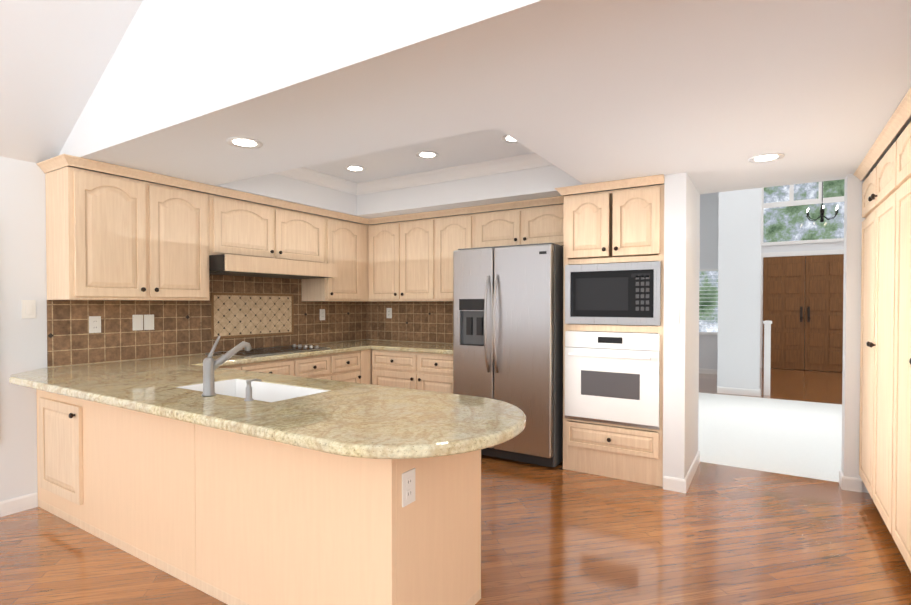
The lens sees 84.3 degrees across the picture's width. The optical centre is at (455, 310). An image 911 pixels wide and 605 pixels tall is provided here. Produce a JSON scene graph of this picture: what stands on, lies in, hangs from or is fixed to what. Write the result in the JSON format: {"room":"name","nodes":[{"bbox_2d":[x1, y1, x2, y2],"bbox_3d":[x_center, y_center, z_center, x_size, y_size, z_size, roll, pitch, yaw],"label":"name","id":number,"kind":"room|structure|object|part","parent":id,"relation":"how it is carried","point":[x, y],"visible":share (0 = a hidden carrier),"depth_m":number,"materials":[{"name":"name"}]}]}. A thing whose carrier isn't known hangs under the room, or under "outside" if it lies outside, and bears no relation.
{"room":"kitchen","nodes":[
{"label":"kitchen","id":0,"kind":"room"},
{"bbox_2d":[0,156,364,501],"bbox_3d":[-3.434,0.161,2.151,0.120,2.225,9.150,1,1,32],"label":"wall","id":1,"kind":"structure","parent":0,"point":[23,344],"depth_m":3.16,"materials":[{"name":"white paint"}]},
{"bbox_2d":[0,492,37,516],"bbox_3d":[-4.239,1.247,0.745,0.013,0.092,5.867,1,1,32],"label":"baseboard","id":2,"kind":"structure","parent":1,"relation":"attached to","point":[18,504],"depth_m":3.15,"materials":[{"name":"white paint"}]},
{"bbox_2d":[21,300,35,317],"bbox_3d":[-2.708,-0.012,3.192,0.008,0.116,0.072,1,1,32],"label":"light switch","id":3,"kind":"object","parent":1,"relation":"attached to","point":[28,308],"visible":1,"depth_m":3.19,"materials":[{"name":"white plastic"}]},
{"bbox_2d":[36,157,212,300],"bbox_3d":[-2.281,-0.513,3.545,0.350,0.873,0.964,1,1,32],"label":"upper cabinet","id":4,"kind":"object","parent":1,"relation":"attached to","point":[110,237],"depth_m":3.34,"materials":[{"name":"brown wood"}]},
{"bbox_2d":[56,154,367,224],"bbox_3d":[-1.640,-0.932,4.193,0.049,0.054,2.753,1,1,32],"label":"crown molding","id":5,"kind":"structure","parent":4,"relation":"attached to","point":[64,160],"depth_m":3.69,"materials":[{"name":"brown wood"}]},
{"bbox_2d":[47,274,366,366],"bbox_3d":[-1.848,0.016,4.569,0.013,0.664,3.060,1,1,32],"label":"backsplash","id":6,"kind":"structure","parent":1,"relation":"attached to","point":[181,328],"depth_m":3.97,"materials":[{"name":"tile"}]},
{"bbox_2d":[89,316,100,332],"bbox_3d":[-2.506,0.094,3.498,0.007,0.116,0.072,1,1,32],"label":"electrical outlet","id":7,"kind":"object","parent":6,"relation":"attached to","point":[94,324],"visible":1,"depth_m":3.50,"materials":[{"name":"white plastic"}]},
{"bbox_2d":[132,315,142,330],"bbox_3d":[-2.357,0.086,3.735,0.008,0.116,0.072,1,1,32],"label":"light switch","id":8,"kind":"object","parent":6,"relation":"attached to","point":[137,322],"visible":1,"depth_m":3.73,"materials":[{"name":"white plastic"}]},
{"bbox_2d":[144,314,153,329],"bbox_3d":[-2.315,0.085,3.803,0.008,0.116,0.072,1,1,32],"label":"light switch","id":9,"kind":"object","parent":6,"relation":"attached to","point":[148,322],"visible":1,"depth_m":3.80,"materials":[{"name":"white plastic"}]},
{"bbox_2d":[320,309,324,319],"bbox_3d":[-1.396,0.039,5.280,0.007,0.116,0.072,1,1,32],"label":"electrical outlet","id":10,"kind":"object","parent":6,"relation":"attached to","point":[322,314],"visible":1,"depth_m":5.28,"materials":[{"name":"white plastic"}]},
{"bbox_2d":[211,292,293,338],"bbox_3d":[-1.824,0.036,4.592,0.008,0.395,0.860,1,1,32],"label":"backsplash","id":11,"kind":"structure","parent":1,"relation":"attached to","point":[237,315],"depth_m":4.55,"materials":[{"name":"tile"}]},
{"bbox_2d":[213,195,328,262],"bbox_3d":[-1.714,-0.674,4.454,0.350,0.468,1.178,1,1,32],"label":"upper cabinet","id":12,"kind":"object","parent":1,"relation":"attached to","point":[244,228],"depth_m":4.30,"materials":[{"name":"brown wood"}]},
{"bbox_2d":[209,254,336,278],"bbox_3d":[-1.642,-0.372,4.413,0.519,0.131,1.174,1,1,32],"label":"range hood","id":13,"kind":"object","parent":12,"relation":"attached to","point":[233,265],"visible":0.81,"depth_m":4.16,"materials":[{"name":"beige wood"}]},
{"bbox_2d":[302,218,364,301],"bbox_3d":[-1.272,-0.509,5.167,0.350,0.818,0.492,1,1,32],"label":"upper cabinet","id":14,"kind":"object","parent":1,"relation":"attached to","point":[344,236],"depth_m":5.05,"materials":[{"name":"brown wood"}]},
{"bbox_2d":[361,224,377,301],"bbox_3d":[-1.019,-0.515,5.572,0.350,0.818,0.464,1,1,32],"label":"upper cabinet","id":15,"kind":"object","parent":1,"relation":"attached to","point":[364,228],"depth_m":5.37,"materials":[{"name":"brown wood"}]},
{"bbox_2d":[0,455,910,604],"bbox_3d":[0.387,1.337,-0.211,9.120,0.060,9.150,1,1,32],"label":"floor","id":16,"kind":"structure","parent":0,"point":[715,534],"depth_m":2.67,"materials":[{"name":"brown wood"}]},
{"bbox_2d":[36,389,75,525],"bbox_3d":[-2.258,0.832,3.319,0.648,0.848,0.640,1,1,32],"label":"base cabinet","id":17,"kind":"object","parent":16,"relation":"on","point":[56,413],"depth_m":3.04,"materials":[{"name":"brown wood"}]},
{"bbox_2d":[76,398,187,583],"bbox_3d":[-1.507,0.839,2.851,1.121,0.848,0.640,1,1,32],"label":"peninsula panel","id":18,"kind":"object","parent":16,"relation":"on","point":[130,463],"depth_m":2.59,"materials":[{"name":"brown wood"}]},
{"bbox_2d":[218,364,241,369],"bbox_3d":[-1.990,0.826,3.777,0.620,0.848,0.418,1,1,32],"label":"base cabinet","id":19,"kind":"object","parent":16,"relation":"on","point":[238,367],"depth_m":3.75,"materials":[{"name":"brown wood"}]},
{"bbox_2d":[242,358,297,375],"bbox_3d":[-1.746,0.820,4.169,0.620,0.848,0.505,1,1,32],"label":"base cabinet","id":20,"kind":"object","parent":16,"relation":"on","point":[285,366],"depth_m":4.07,"materials":[{"name":"brown wood"}]},
{"bbox_2d":[298,354,333,379],"bbox_3d":[-1.503,0.814,4.559,0.620,0.848,0.415,1,1,32],"label":"base cabinet","id":21,"kind":"object","parent":16,"relation":"on","point":[320,366],"depth_m":4.44,"materials":[{"name":"brown wood"}]},
{"bbox_2d":[184,422,480,604],"bbox_3d":[-0.544,0.847,2.252,1.149,0.848,0.640,1,1,32],"label":"base cabinet","id":22,"kind":"object","parent":16,"relation":"on","point":[229,518],"depth_m":1.97,"materials":[{"name":"brown wood"}]},
{"bbox_2d":[29,363,525,458],"bbox_3d":[-0.912,0.400,2.375,2.610,0.040,0.900,1,1,32],"label":"countertop","id":23,"kind":"structure","parent":22,"relation":"on","point":[351,419],"depth_m":1.95,"materials":[{"name":"beige stone"}]},
{"bbox_2d":[201,335,251,396],"bbox_3d":[-1.062,0.245,2.349,0.060,0.268,0.251,1,1,32],"label":"faucet","id":24,"kind":"object","parent":23,"relation":"on","point":[210,365],"visible":1,"depth_m":2.27,"materials":[{"name":"silver metal"}]},
{"bbox_2d":[244,379,260,400],"bbox_3d":[-0.873,0.337,2.171,0.038,0.090,0.080,1,1,32],"label":"soap dispenser","id":25,"kind":"object","parent":23,"relation":"on","point":[249,392],"visible":1,"depth_m":2.14,"materials":[{"name":"silver metal"}]},
{"bbox_2d":[176,379,330,401],"bbox_3d":[-0.999,0.501,2.463,0.748,0.239,0.353,1,1,32],"label":"sink","id":26,"kind":"object","parent":23,"relation":"in","point":[267,392],"visible":0.06,"depth_m":2.65,"materials":[{"name":"white ceramic"}]},
{"bbox_2d":[402,468,414,506],"bbox_3d":[-0.163,0.619,1.765,0.007,0.116,0.072,1,1,32],"label":"outlet","id":27,"kind":"object","parent":22,"relation":"attached to","point":[408,487],"visible":1,"depth_m":1.76,"materials":[{"name":"white plastic"}]},
{"bbox_2d":[334,351,361,383],"bbox_3d":[-1.289,0.810,4.902,0.620,0.848,0.393,1,1,32],"label":"base cabinet","id":28,"kind":"object","parent":16,"relation":"on","point":[354,367],"depth_m":4.77,"materials":[{"name":"brown wood"}]},
{"bbox_2d":[362,350,371,384],"bbox_3d":[-1.148,0.806,5.129,0.620,0.848,0.142,1,1,32],"label":"base cabinet","id":29,"kind":"object","parent":16,"relation":"on","point":[366,354],"depth_m":4.99,"materials":[{"name":"brown wood"}]},
{"bbox_2d":[372,350,452,393],"bbox_3d":[-0.251,0.808,5.006,1.028,0.849,0.650,1,1,32],"label":"base cabinet","id":30,"kind":"object","parent":16,"relation":"on","point":[433,372],"visible":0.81,"depth_m":4.75,"materials":[{"name":"beige wood"}]},
{"bbox_2d":[9,339,396,386],"bbox_3d":[-1.651,0.373,4.279,0.658,0.040,3.353,1,1,32],"label":"countertop","id":31,"kind":"structure","parent":30,"relation":"on","point":[22,379],"depth_m":3.68,"materials":[{"name":"beige stone"}]},
{"bbox_2d":[205,344,330,357],"bbox_3d":[-1.602,0.334,4.388,0.514,0.032,0.904,1,1,32],"label":"cooktop","id":32,"kind":"object","parent":31,"relation":"in","point":[293,348],"visible":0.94,"depth_m":4.37,"materials":[{"name":"black glass"}]},
{"bbox_2d":[373,341,452,354],"bbox_3d":[-0.236,0.363,4.988,0.995,0.040,0.653,1,1,32],"label":"countertop","id":33,"kind":"structure","parent":30,"relation":"on","point":[405,346],"depth_m":4.88,"materials":[{"name":"beige stone"}]},
{"bbox_2d":[453,243,562,466],"bbox_3d":[0.527,0.343,4.393,0.900,1.767,0.800,1,1,32],"label":"refrigerator","id":34,"kind":"object","parent":16,"relation":"on","point":[556,459],"depth_m":4.05,"materials":[{"name":"silver metal"}]},
{"bbox_3d":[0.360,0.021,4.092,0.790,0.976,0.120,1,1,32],"label":"refrigerator handle","id":35,"kind":"part","parent":34,"relation":"part of","materials":[{"name":"silver metal"}]},
{"bbox_3d":[0.374,0.310,4.147,0.894,1.660,0.070,1,1,32],"label":"refrigerator door","id":36,"kind":"part","parent":34,"relation":"part of","materials":[{"name":"silver metal"}]},
{"bbox_2d":[552,174,663,486],"bbox_3d":[1.288,0.145,4.010,0.793,2.203,0.694,1,1,32],"label":"tall cabinet","id":37,"kind":"object","parent":16,"relation":"on","point":[619,226],"depth_m":3.73,"materials":[{"name":"beige wood"}]},
{"bbox_2d":[565,331,659,429],"bbox_3d":[1.278,0.497,3.953,0.692,0.682,0.618,1,1,32],"label":"wall oven","id":38,"kind":"object","parent":37,"relation":"in","point":[612,377],"visible":0.98,"depth_m":3.72,"materials":[{"name":"white metal"}]},
{"bbox_2d":[565,261,660,325],"bbox_3d":[1.282,-0.130,3.950,0.698,0.455,0.504,1,1,32],"label":"microwave","id":39,"kind":"object","parent":37,"relation":"in","point":[629,293],"visible":1,"depth_m":3.72,"materials":[{"name":"silver metal"}]},
{"bbox_2d":[859,135,892,529],"bbox_3d":[2.784,0.190,2.841,0.649,2.148,1.100,1,1,32],"label":"tall cabinet","id":40,"kind":"object","parent":16,"relation":"on","point":[885,417],"depth_m":2.96,"materials":[{"name":"brown wood"}]},
{"bbox_2d":[889,107,910,570],"bbox_3d":[2.202,0.203,1.907,0.649,2.148,1.100,1,1,32],"label":"tall cabinet","id":41,"kind":"object","parent":16,"relation":"on","point":[900,217],"depth_m":2.42,"materials":[{"name":"brown wood"}]},
{"bbox_2d":[0,0,910,224],"bbox_3d":[0.398,-3.716,-0.378,9.000,5.640,9.000,1,1,32],"label":"ceiling","id":42,"kind":"structure","parent":0,"point":[709,94],"depth_m":2.38,"materials":[{"name":"white paint"}]},
{"bbox_2d":[90,0,299,97],"bbox_3d":[-0.139,-2.735,1.772,4.768,2.956,0.100,1,1,32],"label":"skylight","id":43,"kind":"object","parent":42,"relation":"in","point":[158,33],"visible":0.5,"depth_m":2.54,"materials":[{"name":"white paint"}]},
{"bbox_2d":[226,137,262,148],"bbox_3d":[-1.177,-0.938,2.809,0.190,0.006,0.190,1,1,32],"label":"recessed light","id":44,"kind":"object","parent":42,"relation":"in","point":[244,142],"visible":0.96,"depth_m":2.80,"materials":[{"name":"white"}]},
{"bbox_2d":[274,167,357,193],"bbox_3d":[-1.368,-1.217,4.456,0.090,0.095,1.320,1,1,32],"label":"crown molding","id":45,"kind":"structure","parent":42,"relation":"attached to","point":[303,174],"depth_m":4.65,"materials":[{"name":"white paint"}]},
{"bbox_2d":[344,166,365,171],"bbox_3d":[-0.888,-1.262,4.462,0.190,0.006,0.190,1,1,32],"label":"recessed light","id":46,"kind":"object","parent":42,"relation":"in","point":[355,168],"visible":0.96,"depth_m":4.45,"materials":[{"name":"white"}]},
{"bbox_2d":[416,151,438,158],"bbox_3d":[-0.226,-1.256,4.050,0.190,0.006,0.190,1,1,32],"label":"recessed light","id":47,"kind":"object","parent":42,"relation":"in","point":[427,154],"visible":0.96,"depth_m":4.04,"materials":[{"name":"white"}]},
{"bbox_2d":[354,153,552,194],"bbox_3d":[-0.020,-1.217,4.457,2.378,0.095,0.090,1,1,32],"label":"crown molding","id":48,"kind":"structure","parent":42,"relation":"attached to","point":[513,163],"depth_m":4.44,"materials":[{"name":"white paint"}]},
{"bbox_2d":[501,135,518,142],"bbox_3d":[0.428,-1.250,3.643,0.190,0.006,0.190,1,1,32],"label":"recessed light","id":49,"kind":"object","parent":42,"relation":"in","point":[507,138],"visible":0.38,"depth_m":3.67,"materials":[{"name":"white"}]},
{"bbox_2d":[748,153,783,162],"bbox_3d":[1.913,-0.942,3.100,0.190,0.006,0.190,1,1,32],"label":"recessed light","id":50,"kind":"object","parent":42,"relation":"in","point":[769,157],"visible":1,"depth_m":3.10,"materials":[{"name":"white"}]},
{"bbox_2d":[368,172,870,492],"bbox_3d":[1.193,-0.911,4.556,5.420,4.300,0.150,1,1,32],"label":"wall","id":51,"kind":"structure","parent":0,"point":[853,219],"depth_m":3.51,"materials":[{"name":"white paint"}]},
{"bbox_2d":[368,218,431,301],"bbox_3d":[-0.485,-0.511,5.309,0.873,0.818,0.350,1,1,32],"label":"upper cabinet","id":52,"kind":"object","parent":51,"relation":"attached to","point":[412,260],"depth_m":5.16,"materials":[{"name":"brown wood"}]},
{"bbox_2d":[367,301,452,343],"bbox_3d":[-0.332,0.117,5.422,1.620,0.438,0.013,1,1,32],"label":"backsplash","id":53,"kind":"structure","parent":51,"relation":"attached to","point":[432,322],"depth_m":5.51,"materials":[{"name":"tile"}]},
{"bbox_2d":[387,308,391,317],"bbox_3d":[-0.748,0.023,5.670,0.072,0.116,0.007,1,1,32],"label":"electrical outlet","id":54,"kind":"object","parent":53,"relation":"attached to","point":[389,312],"visible":1,"depth_m":5.66,"materials":[{"name":"white plastic"}]},
{"bbox_2d":[432,214,475,300],"bbox_3d":[0.074,-0.506,4.961,0.443,0.818,0.350,1,1,32],"label":"upper cabinet","id":55,"kind":"object","parent":51,"relation":"attached to","point":[450,234],"depth_m":4.85,"materials":[{"name":"brown wood"}]},
{"bbox_2d":[476,204,563,247],"bbox_3d":[0.671,-0.736,4.586,0.960,0.348,0.350,1,1,32],"label":"upper cabinet","id":56,"kind":"object","parent":51,"relation":"attached to","point":[543,224],"depth_m":4.45,"materials":[{"name":"brown wood"}]},
{"bbox_2d":[368,197,563,224],"bbox_3d":[0.047,-0.940,4.737,2.193,0.054,0.048,1,1,32],"label":"crown molding","id":57,"kind":"structure","parent":56,"relation":"attached to","point":[541,201],"depth_m":4.68,"materials":[{"name":"brown wood"}]},
{"bbox_2d":[839,470,861,492],"bbox_3d":[2.804,1.207,3.575,0.112,0.092,0.163,1,1,32],"label":"baseboard","id":58,"kind":"structure","parent":51,"relation":"attached to","point":[850,483],"depth_m":3.51,"materials":[{"name":"white paint"}]},
{"bbox_2d":[663,172,699,478],"bbox_3d":[1.697,0.148,3.781,0.140,2.205,0.660,1,1,32],"label":"wall","id":59,"kind":"structure","parent":0,"point":[681,293],"depth_m":3.52,"materials":[{"name":"white paint"}]},
{"bbox_2d":[663,450,699,492],"bbox_3d":[1.741,1.203,3.847,0.147,0.092,0.823,1,1,32],"label":"baseboard","id":60,"kind":"structure","parent":59,"relation":"attached to","point":[676,484],"depth_m":3.52,"materials":[{"name":"white paint"}]},
{"bbox_2d":[699,192,718,368],"bbox_3d":[2.258,-1.002,10.942,6.480,4.300,0.120,1,1,32],"label":"wall","id":61,"kind":"structure","parent":0,"point":[709,221],"depth_m":9.35,"materials":[{"name":"white paint"}]},
{"bbox_2d":[699,368,716,373],"bbox_3d":[2.274,1.103,10.883,6.340,0.092,0.013,1,1,32],"label":"baseboard","id":62,"kind":"structure","parent":61,"relation":"attached to","point":[708,371],"depth_m":9.36,"materials":[{"name":"white paint"}]},
{"bbox_2d":[699,269,717,334],"bbox_3d":[4.502,-0.171,9.468,0.920,1.220,0.030,1,1,32],"label":"window","id":63,"kind":"structure","parent":61,"relation":"in","point":[708,301],"depth_m":9.35,"materials":[{"name":"clear glass"}]},
{"bbox_2d":[717,188,760,389],"bbox_3d":[4.635,-0.962,8.127,0.530,4.300,2.150,1,1,32],"label":"wall","id":64,"kind":"structure","parent":0,"point":[739,268],"depth_m":7.22,"materials":[{"name":"white paint"}]},
{"bbox_2d":[717,386,760,395],"bbox_3d":[4.101,1.154,7.286,0.544,0.092,0.135,1,1,32],"label":"baseboard","id":65,"kind":"structure","parent":64,"relation":"attached to","point":[741,391],"depth_m":7.22,"materials":[{"name":"white paint"}]},
{"bbox_2d":[698,392,841,481],"bbox_3d":[2.481,1.250,5.994,12.120,0.058,3.600,1,1,32],"label":"floor carpet","id":66,"kind":"object","parent":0,"point":[794,438],"depth_m":4.99,"materials":[{"name":"white carpet"}]},
{"bbox_2d":[699,368,841,403],"bbox_3d":[4.489,1.203,9.220,12.120,0.060,4.000,1,1,32],"label":"floor","id":67,"kind":"structure","parent":0,"point":[808,385],"depth_m":8.04,"materials":[{"name":"brown wood"}]},
{"bbox_2d":[763,320,771,395],"bbox_3d":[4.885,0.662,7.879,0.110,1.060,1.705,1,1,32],"label":"stair newel post","id":68,"kind":"object","parent":67,"relation":"on","point":[767,344],"visible":1,"depth_m":7.17,"materials":[{"name":"white paint"}]},
{"bbox_2d":[761,241,843,370],"bbox_3d":[8.308,-0.976,9.080,5.520,4.300,0.150,1,1,32],"label":"wall","id":69,"kind":"structure","parent":0,"point":[803,247],"depth_m":9.91,"materials":[{"name":"white paint"}]},
{"bbox_2d":[760,249,843,371],"bbox_3d":[6.830,-0.006,9.832,1.590,2.340,0.157,1,1,32],"label":"entry door","id":70,"kind":"structure","parent":69,"relation":"in","point":[801,292],"depth_m":9.87,"materials":[{"name":"brown wood"}]},
{"bbox_2d":[761,179,844,245],"bbox_3d":[6.861,-1.987,9.855,1.530,1.320,0.034,1,1,32],"label":"window","id":71,"kind":"structure","parent":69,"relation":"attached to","point":[784,218],"depth_m":9.89,"materials":[{"name":"clear glass"}]},
{"bbox_3d":[3.538,-3.135,7.630,12.120,0.060,7.600,1,1,32],"label":"ceiling","id":72,"kind":"structure","parent":0,"visible":0},
{"bbox_2d":[806,181,838,221],"bbox_3d":[6.474,-2.343,8.876,0.460,1.560,0.524,1,1,32],"label":"chandelier","id":73,"kind":"object","parent":72,"relation":"hanging from","point":[822,212],"visible":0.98,"depth_m":8.87,"materials":[{"name":"black metal"}]}
]}

